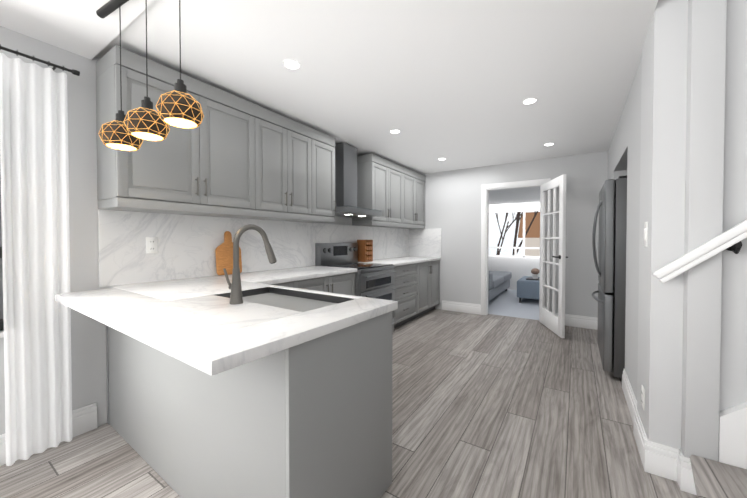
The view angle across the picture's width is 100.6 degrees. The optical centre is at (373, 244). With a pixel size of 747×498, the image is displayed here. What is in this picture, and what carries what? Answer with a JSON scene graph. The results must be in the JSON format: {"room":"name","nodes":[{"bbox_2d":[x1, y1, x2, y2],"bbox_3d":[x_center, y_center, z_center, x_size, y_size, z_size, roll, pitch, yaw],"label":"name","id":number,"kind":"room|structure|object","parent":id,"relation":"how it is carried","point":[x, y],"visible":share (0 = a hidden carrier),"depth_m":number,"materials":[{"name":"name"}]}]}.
{"room":"kitchen","nodes":[
{"label":"kitchen","id":0,"kind":"room"},
{"bbox_2d":[0,26,352,434],"bbox_3d":[-1.531,-0.020,2.581,0.140,2.420,8.020,1,1,33],"label":"wall","id":1,"kind":"structure","parent":0,"point":[88,357],"depth_m":1.97,"materials":[{"name":"grey paint"}]},
{"bbox_2d":[0,175,3,329],"bbox_3d":[-2.457,-0.182,1.153,0.070,1.330,1.520,1,1,33],"label":"window","id":2,"kind":"structure","parent":1,"relation":"in","point":[1,302],"depth_m":1.73,"materials":[{"name":"black"}]},
{"bbox_2d":[0,330,3,337],"bbox_3d":[-2.440,0.498,1.153,0.150,0.030,1.580,1,1,33],"label":"window sill","id":3,"kind":"structure","parent":1,"relation":"attached to","point":[2,334],"depth_m":1.68,"materials":[{"name":"white"}]},
{"bbox_2d":[0,44,79,75],"bbox_3d":[-2.366,-1.026,1.067,0.101,0.030,2.000,1,1,33],"label":"curtain rod","id":4,"kind":"object","parent":1,"relation":"attached to","point":[63,68],"visible":0.98,"depth_m":1.75,"materials":[{"name":"black metal"}]},
{"bbox_2d":[0,53,72,465],"bbox_3d":[-1.904,0.088,1.760,0.057,2.200,0.265,1,1,33],"label":"sheer curtain","id":5,"kind":"object","parent":4,"relation":"hanging from","point":[34,169],"visible":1,"depth_m":1.75,"materials":[{"name":"white fabric"}]},
{"bbox_2d":[96,45,262,212],"bbox_3d":[-1.388,-0.739,2.347,0.337,0.895,1.003,1,1,33],"label":"upper cabinet","id":6,"kind":"object","parent":1,"relation":"attached to","point":[215,166],"depth_m":2.14,"materials":[{"name":"grey wood"}]},
{"bbox_2d":[98,209,410,286],"bbox_3d":[-0.568,-0.006,3.909,0.015,0.507,4.497,1,1,33],"label":"backsplash","id":7,"kind":"structure","parent":1,"relation":"attached to","point":[188,243],"depth_m":2.50,"materials":[{"name":"white stone"}]},
{"bbox_2d":[146,237,157,252],"bbox_3d":[-1.623,0.005,2.271,0.008,0.118,0.075,1,1,33],"label":"outlet","id":8,"kind":"object","parent":7,"relation":"attached to","point":[151,244],"visible":1,"depth_m":2.27,"materials":[{"name":"white plastic"}]},
{"bbox_2d":[251,107,318,216],"bbox_3d":[-0.961,-0.750,3.001,0.337,0.895,0.780,1,1,33],"label":"upper cabinet","id":9,"kind":"object","parent":1,"relation":"attached to","point":[290,147],"depth_m":2.94,"materials":[{"name":"grey wood"}]},
{"bbox_2d":[303,131,338,220],"bbox_3d":[-0.690,-0.756,3.416,0.337,0.895,0.431,1,1,33],"label":"upper cabinet","id":10,"kind":"object","parent":1,"relation":"attached to","point":[328,150],"depth_m":3.40,"materials":[{"name":"grey wood"}]},
{"bbox_2d":[339,143,358,212],"bbox_3d":[-0.395,-0.842,3.930,0.267,0.780,0.280,1,1,33],"label":"range hood","id":11,"kind":"object","parent":1,"relation":"attached to","point":[348,158],"depth_m":3.81,"materials":[{"name":"grey metal"}]},
{"bbox_2d":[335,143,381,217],"bbox_3d":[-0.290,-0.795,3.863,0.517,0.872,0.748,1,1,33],"label":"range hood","id":12,"kind":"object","parent":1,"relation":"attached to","point":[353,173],"depth_m":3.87,"materials":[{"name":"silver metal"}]},
{"bbox_2d":[351,154,406,224],"bbox_3d":[0.094,-0.776,4.616,0.337,0.895,0.925,1,1,33],"label":"upper cabinet","id":13,"kind":"object","parent":1,"relation":"attached to","point":[382,182],"depth_m":4.32,"materials":[{"name":"grey wood"}]},
{"bbox_2d":[407,169,425,224],"bbox_3d":[0.542,-0.787,5.301,0.337,0.895,0.932,1,1,33],"label":"upper cabinet","id":14,"kind":"object","parent":1,"relation":"attached to","point":[415,181],"depth_m":5.25,"materials":[{"name":"grey wood"}]},
{"bbox_2d":[0,0,657,173],"bbox_3d":[0.076,-1.228,1.512,4.300,0.090,8.020,1,1,33],"label":"ceiling","id":15,"kind":"structure","parent":0,"point":[455,83],"depth_m":2.05,"materials":[{"name":"white paint"}]},
{"bbox_2d":[96,0,128,17],"bbox_3d":[-0.982,-1.162,1.356,0.904,0.036,0.036,0,1,28],"label":"canopy bar","id":16,"kind":"object","parent":15,"relation":"attached to","point":[107,8],"visible":1,"depth_m":1.51,"materials":[{"name":"black metal"}]},
{"bbox_2d":[98,4,142,150],"bbox_3d":[-1.208,-0.806,1.482,0.167,0.677,0.160,1,1,33],"label":"pendant lamp","id":17,"kind":"object","parent":16,"relation":"hanging from","point":[114,134],"visible":0.9,"depth_m":1.44,"materials":[{"name":"brown metal"}]},
{"bbox_2d":[123,0,169,140],"bbox_3d":[-1.004,-0.811,1.373,0.167,0.662,0.160,1,1,33],"label":"pendant lamp","id":18,"kind":"object","parent":16,"relation":"hanging from","point":[144,121],"visible":0.94,"depth_m":1.34,"materials":[{"name":"brown metal"}]},
{"bbox_2d":[156,0,203,128],"bbox_3d":[-0.783,-0.817,1.255,0.167,0.647,0.160,1,1,33],"label":"pendant lamp","id":19,"kind":"object","parent":16,"relation":"hanging from","point":[178,106],"visible":1,"depth_m":1.22,"materials":[{"name":"brown metal"}]},
{"bbox_2d":[282,59,554,159],"bbox_3d":[0.795,-1.235,2.995,1.504,0.006,3.094,1,1,33],"label":"recessed lights","id":20,"kind":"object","parent":15,"relation":"attached to","point":[292,64],"depth_m":2.60,"materials":[{"name":"white"}]},
{"bbox_2d":[0,289,696,497],"bbox_3d":[1.184,1.219,2.607,5.000,0.060,11.000,1,1,33],"label":"floor","id":21,"kind":"structure","parent":0,"point":[491,406],"depth_m":1.99,"materials":[{"name":"grey wood"}]},
{"bbox_2d":[143,349,182,497],"bbox_3d":[-0.883,0.761,1.841,0.447,0.878,0.670,1,1,33],"label":"base cabinet","id":22,"kind":"object","parent":21,"relation":"on","point":[162,379],"depth_m":1.57,"materials":[{"name":"grey wood"}]},
{"bbox_2d":[183,365,206,497],"bbox_3d":[-0.577,0.764,1.642,0.503,0.878,0.670,1,1,33],"label":"base cabinet","id":23,"kind":"object","parent":21,"relation":"on","point":[194,384],"depth_m":1.39,"materials":[{"name":"grey wood"}]},
{"bbox_2d":[287,281,298,288],"bbox_3d":[-1.046,0.748,2.638,0.617,0.878,0.505,1,1,33],"label":"base cabinet","id":24,"kind":"object","parent":21,"relation":"on","point":[296,283],"depth_m":2.64,"materials":[{"name":"grey wood"}]},
{"bbox_2d":[207,309,398,497],"bbox_3d":[-0.269,0.767,1.429,0.466,0.878,0.689,1,1,33],"label":"base cabinet","id":25,"kind":"object","parent":21,"relation":"on","point":[270,382],"depth_m":1.20,"materials":[{"name":"grey wood"}]},
{"bbox_2d":[55,289,298,356],"bbox_3d":[-1.070,0.305,1.543,1.520,0.040,0.527,1,1,33],"label":"countertop","id":26,"kind":"structure","parent":25,"relation":"on","point":[155,323],"depth_m":1.32,"materials":[{"name":"white stone"}]},
{"bbox_2d":[103,277,360,300],"bbox_3d":[-0.907,0.300,1.893,1.656,0.040,0.687,1,1,33],"label":"countertop","id":27,"kind":"structure","parent":25,"relation":"on","point":[186,286],"depth_m":2.01,"materials":[{"name":"white stone"}]},
{"bbox_2d":[223,221,278,304],"bbox_3d":[-0.638,0.090,1.610,0.122,0.388,0.264,1,1,33],"label":"faucet","id":28,"kind":"object","parent":27,"relation":"on","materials":[{"name":"grey metal"}]},
{"bbox_2d":[219,285,346,308],"bbox_3d":[-0.498,0.396,1.696,0.750,0.220,0.396,1,1,33],"label":"sink","id":29,"kind":"object","parent":27,"relation":"in","point":[296,298],"depth_m":1.82,"materials":[{"name":"grey metal"}]},
{"bbox_2d":[171,297,398,380],"bbox_3d":[-0.233,0.310,1.239,0.242,0.040,0.946,1,1,33],"label":"countertop","id":30,"kind":"structure","parent":25,"relation":"on","point":[217,356],"depth_m":1.06,"materials":[{"name":"white stone"}]},
{"bbox_2d":[299,273,354,292],"bbox_3d":[-0.711,0.740,3.151,0.617,0.878,0.941,1,1,33],"label":"base cabinet","id":31,"kind":"object","parent":21,"relation":"on","point":[345,283],"depth_m":3.08,"materials":[{"name":"grey wood"}]},
{"bbox_2d":[219,265,356,284],"bbox_3d":[-0.795,0.283,2.979,0.627,0.039,1.313,1,1,33],"label":"countertop","id":32,"kind":"structure","parent":31,"relation":"on","point":[279,276],"depth_m":2.85,"materials":[{"name":"white stone"}]},
{"bbox_2d":[215,231,241,274],"bbox_3d":[-1.282,0.072,2.745,0.048,0.385,0.235,1,1,33],"label":"cutting board","id":33,"kind":"object","parent":32,"relation":"on","point":[224,253],"visible":0.83,"depth_m":2.72,"materials":[{"name":"brown wood"}]},
{"bbox_2d":[315,243,395,332],"bbox_3d":[-0.190,0.575,3.820,0.721,1.190,0.742,1,1,33],"label":"range","id":34,"kind":"object","parent":21,"relation":"on","point":[375,280],"visible":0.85,"depth_m":3.74,"materials":[{"name":"silver metal"}]},
{"bbox_2d":[351,265,418,325],"bbox_3d":[0.198,0.717,4.542,0.617,0.878,0.875,1,1,33],"label":"base cabinet","id":35,"kind":"object","parent":21,"relation":"on","point":[406,284],"depth_m":4.43,"materials":[{"name":"grey wood"}]},
{"bbox_2d":[358,257,440,268],"bbox_3d":[0.449,0.252,4.882,0.627,0.040,1.731,1,1,33],"label":"countertop","id":36,"kind":"structure","parent":35,"relation":"on","point":[382,260],"depth_m":4.66,"materials":[{"name":"white stone"}]},
{"bbox_2d":[357,240,372,261],"bbox_3d":[-0.116,0.084,4.376,0.148,0.310,0.190,1,1,33],"label":"spice rack","id":37,"kind":"object","parent":36,"relation":"on","point":[365,250],"visible":0.98,"depth_m":4.31,"materials":[{"name":"brown wood"}]},
{"bbox_2d":[419,261,439,315],"bbox_3d":[0.661,0.706,5.251,0.617,0.878,0.927,1,1,33],"label":"base cabinet","id":38,"kind":"object","parent":21,"relation":"on","point":[429,271],"depth_m":5.07,"materials":[{"name":"grey wood"}]},
{"bbox_2d":[442,311,460,314],"bbox_3d":[1.310,1.145,5.175,0.300,0.006,0.100,1,1,33],"label":"floor vent","id":39,"kind":"object","parent":21,"relation":"in","point":[452,313],"visible":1,"depth_m":5.14,"materials":[{"name":"silver metal"}]},
{"bbox_2d":[488,271,511,300],"bbox_3d":[2.292,0.706,6.863,1.090,0.830,2.150,1,1,33],"label":"sofa","id":40,"kind":"object","parent":21,"relation":"on","point":[499,283],"visible":0.27,"depth_m":6.36,"materials":[{"name":"grey fabric"}]},
{"bbox_2d":[517,276,539,302],"bbox_3d":[3.264,0.911,6.261,0.560,0.440,0.900,1,1,33],"label":"ottoman","id":41,"kind":"object","parent":21,"relation":"on","point":[528,289],"visible":0.42,"depth_m":5.94,"materials":[{"name":"blue"}]},
{"bbox_2d":[526,268,539,279],"bbox_3d":[3.217,0.580,6.166,0.300,0.223,0.300,1,1,33],"label":"potted plant","id":42,"kind":"object","parent":41,"relation":"on","point":[535,271],"visible":0.83,"depth_m":6.12,"materials":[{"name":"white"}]},
{"bbox_2d":[592,175,626,377],"bbox_3d":[2.591,0.291,2.933,0.857,1.785,0.910,1,1,33],"label":"fridge","id":43,"kind":"object","parent":21,"relation":"on","point":[611,210],"visible":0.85,"depth_m":2.72,"materials":[{"name":"silver metal"}]},
{"bbox_2d":[690,455,746,497],"bbox_3d":[1.891,0.649,0.734,1.698,1.139,0.913,1,1,33],"label":"stairs","id":44,"kind":"structure","parent":21,"relation":"on","point":[714,479],"depth_m":1.35,"materials":[{"name":"grey wood"}]},
{"bbox_2d":[415,151,607,317],"bbox_3d":[2.283,-0.056,4.807,4.090,2.420,0.120,1,1,33],"label":"wall","id":45,"kind":"structure","parent":0,"point":[453,205],"depth_m":4.77,"materials":[{"name":"grey paint"}]},
{"bbox_2d":[411,229,440,256],"bbox_3d":[0.927,-0.033,5.610,0.627,0.507,0.015,1,1,33],"label":"backsplash","id":46,"kind":"structure","parent":45,"relation":"attached to","point":[424,242],"depth_m":5.59,"materials":[{"name":"white stone"}]},
{"bbox_2d":[481,178,550,314],"bbox_3d":[2.202,0.091,4.851,0.980,2.125,0.138,1,1,33],"label":"door frame","id":47,"kind":"structure","parent":45,"relation":"attached to","point":[486,189],"depth_m":5.03,"materials":[{"name":"white wood"}]},
{"bbox_2d":[539,174,567,337],"bbox_3d":[2.426,0.142,4.199,0.369,2.020,0.745,1,1,33],"label":"french door","id":48,"kind":"structure","parent":45,"relation":"in","point":[552,321],"depth_m":4.10,"materials":[{"name":"white wood"}]},
{"bbox_2d":[489,203,539,289],"bbox_3d":[3.878,0.033,7.351,4.540,2.160,0.120,1,1,33],"label":"wall","id":49,"kind":"structure","parent":0,"point":[518,268],"depth_m":7.56,"materials":[{"name":"white paint"}]},
{"bbox_2d":[489,209,539,257],"bbox_3d":[3.998,-0.260,7.255,2.600,1.150,0.060,1,1,33],"label":"window","id":50,"kind":"structure","parent":49,"relation":"in","point":[523,211],"depth_m":7.47,"materials":[{"name":"white"}]},
{"bbox_2d":[489,187,539,204],"bbox_3d":[3.084,-0.997,6.120,4.300,0.060,2.980,1,1,33],"label":"ceiling","id":51,"kind":"structure","parent":0,"point":[516,196],"depth_m":6.24,"materials":[{"name":"white paint"}]},
{"bbox_2d":[608,0,687,448],"bbox_3d":[2.715,-0.491,2.624,1.005,3.360,3.050,1,1,33],"label":"wall","id":52,"kind":"structure","parent":0,"point":[662,172],"depth_m":1.62,"materials":[{"name":"white paint"}]},
{"bbox_2d":[0,300,696,494],"bbox_3d":[-0.171,1.121,1.699,3.122,0.165,7.800,1,1,33],"label":"baseboard","id":53,"kind":"structure","parent":52,"relation":"attached to","point":[667,462],"depth_m":1.78,"materials":[{"name":"white wood"}]},
{"bbox_2d":[641,385,644,410],"bbox_3d":[1.539,0.873,1.772,0.008,0.118,0.075,1,1,33],"label":"outlet","id":54,"kind":"object","parent":52,"relation":"attached to","point":[643,397],"visible":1,"depth_m":1.76,"materials":[{"name":"white plastic"}]},
{"bbox_2d":[643,222,647,246],"bbox_3d":[1.530,-0.057,1.745,0.010,0.140,0.085,1,1,33],"label":"light switch","id":55,"kind":"object","parent":52,"relation":"attached to","point":[645,238],"visible":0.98,"depth_m":1.73,"materials":[{"name":"white plastic"}]},
{"bbox_2d":[681,0,726,460],"bbox_3d":[1.615,-0.473,1.525,0.115,3.360,0.135,1,1,33],"label":"wall","id":56,"kind":"structure","parent":0,"point":[705,105],"depth_m":1.48,"materials":[{"name":"grey paint"}]},
{"bbox_2d":[719,0,746,411],"bbox_3d":[2.313,-0.467,1.113,1.505,3.360,0.120,1,1,33],"label":"wall","id":57,"kind":"structure","parent":0,"point":[733,368],"depth_m":1.45,"materials":[{"name":"grey paint"}]},
{"bbox_2d":[653,219,746,282],"bbox_3d":[2.208,-0.586,1.052,1.882,1.568,0.100,1,1,33],"label":"stair handrail","id":58,"kind":"object","parent":57,"relation":"attached to","point":[731,238],"visible":1,"depth_m":1.44,"materials":[{"name":"white wood"}]},
{"bbox_2d":[718,402,746,468],"bbox_3d":[2.252,0.410,1.068,1.463,1.606,0.042,1,1,33],"label":"stair skirt board","id":59,"kind":"object","parent":57,"relation":"attached to","point":[732,436],"visible":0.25,"depth_m":1.44,"materials":[{"name":"white"}]},
{"label":"outside","id":60,"kind":"structure","parent":0,"visible":0},
{"bbox_2d":[489,247,539,255],"bbox_3d":[4.290,0.716,7.809,4.500,1.280,1.080,1,1,33],"label":"rail","id":61,"kind":"object","parent":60,"point":[515,248],"visible":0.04,"depth_m":8.56,"materials":[{"name":"white"}]},
{"bbox_2d":[489,211,539,255],"bbox_3d":[7.553,-1.972,12.670,16.000,8.000,0.100,1,1,33],"label":"sky","id":62,"kind":"structure","parent":60,"point":[495,234],"depth_m":13.80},
{"bbox_2d":[495,211,537,254],"bbox_3d":[5.258,-0.757,10.744,2.810,5.641,1.661,1,1,33],"label":"tree","id":63,"kind":"object","parent":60,"point":[518,217],"visible":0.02,"depth_m":10.36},
{"bbox_2d":[518,212,539,255],"bbox_3d":[7.888,0.406,10.936,4.900,3.300,1.700,1,1,33],"label":"house","id":64,"kind":"structure","parent":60,"point":[532,238],"depth_m":11.49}
]}

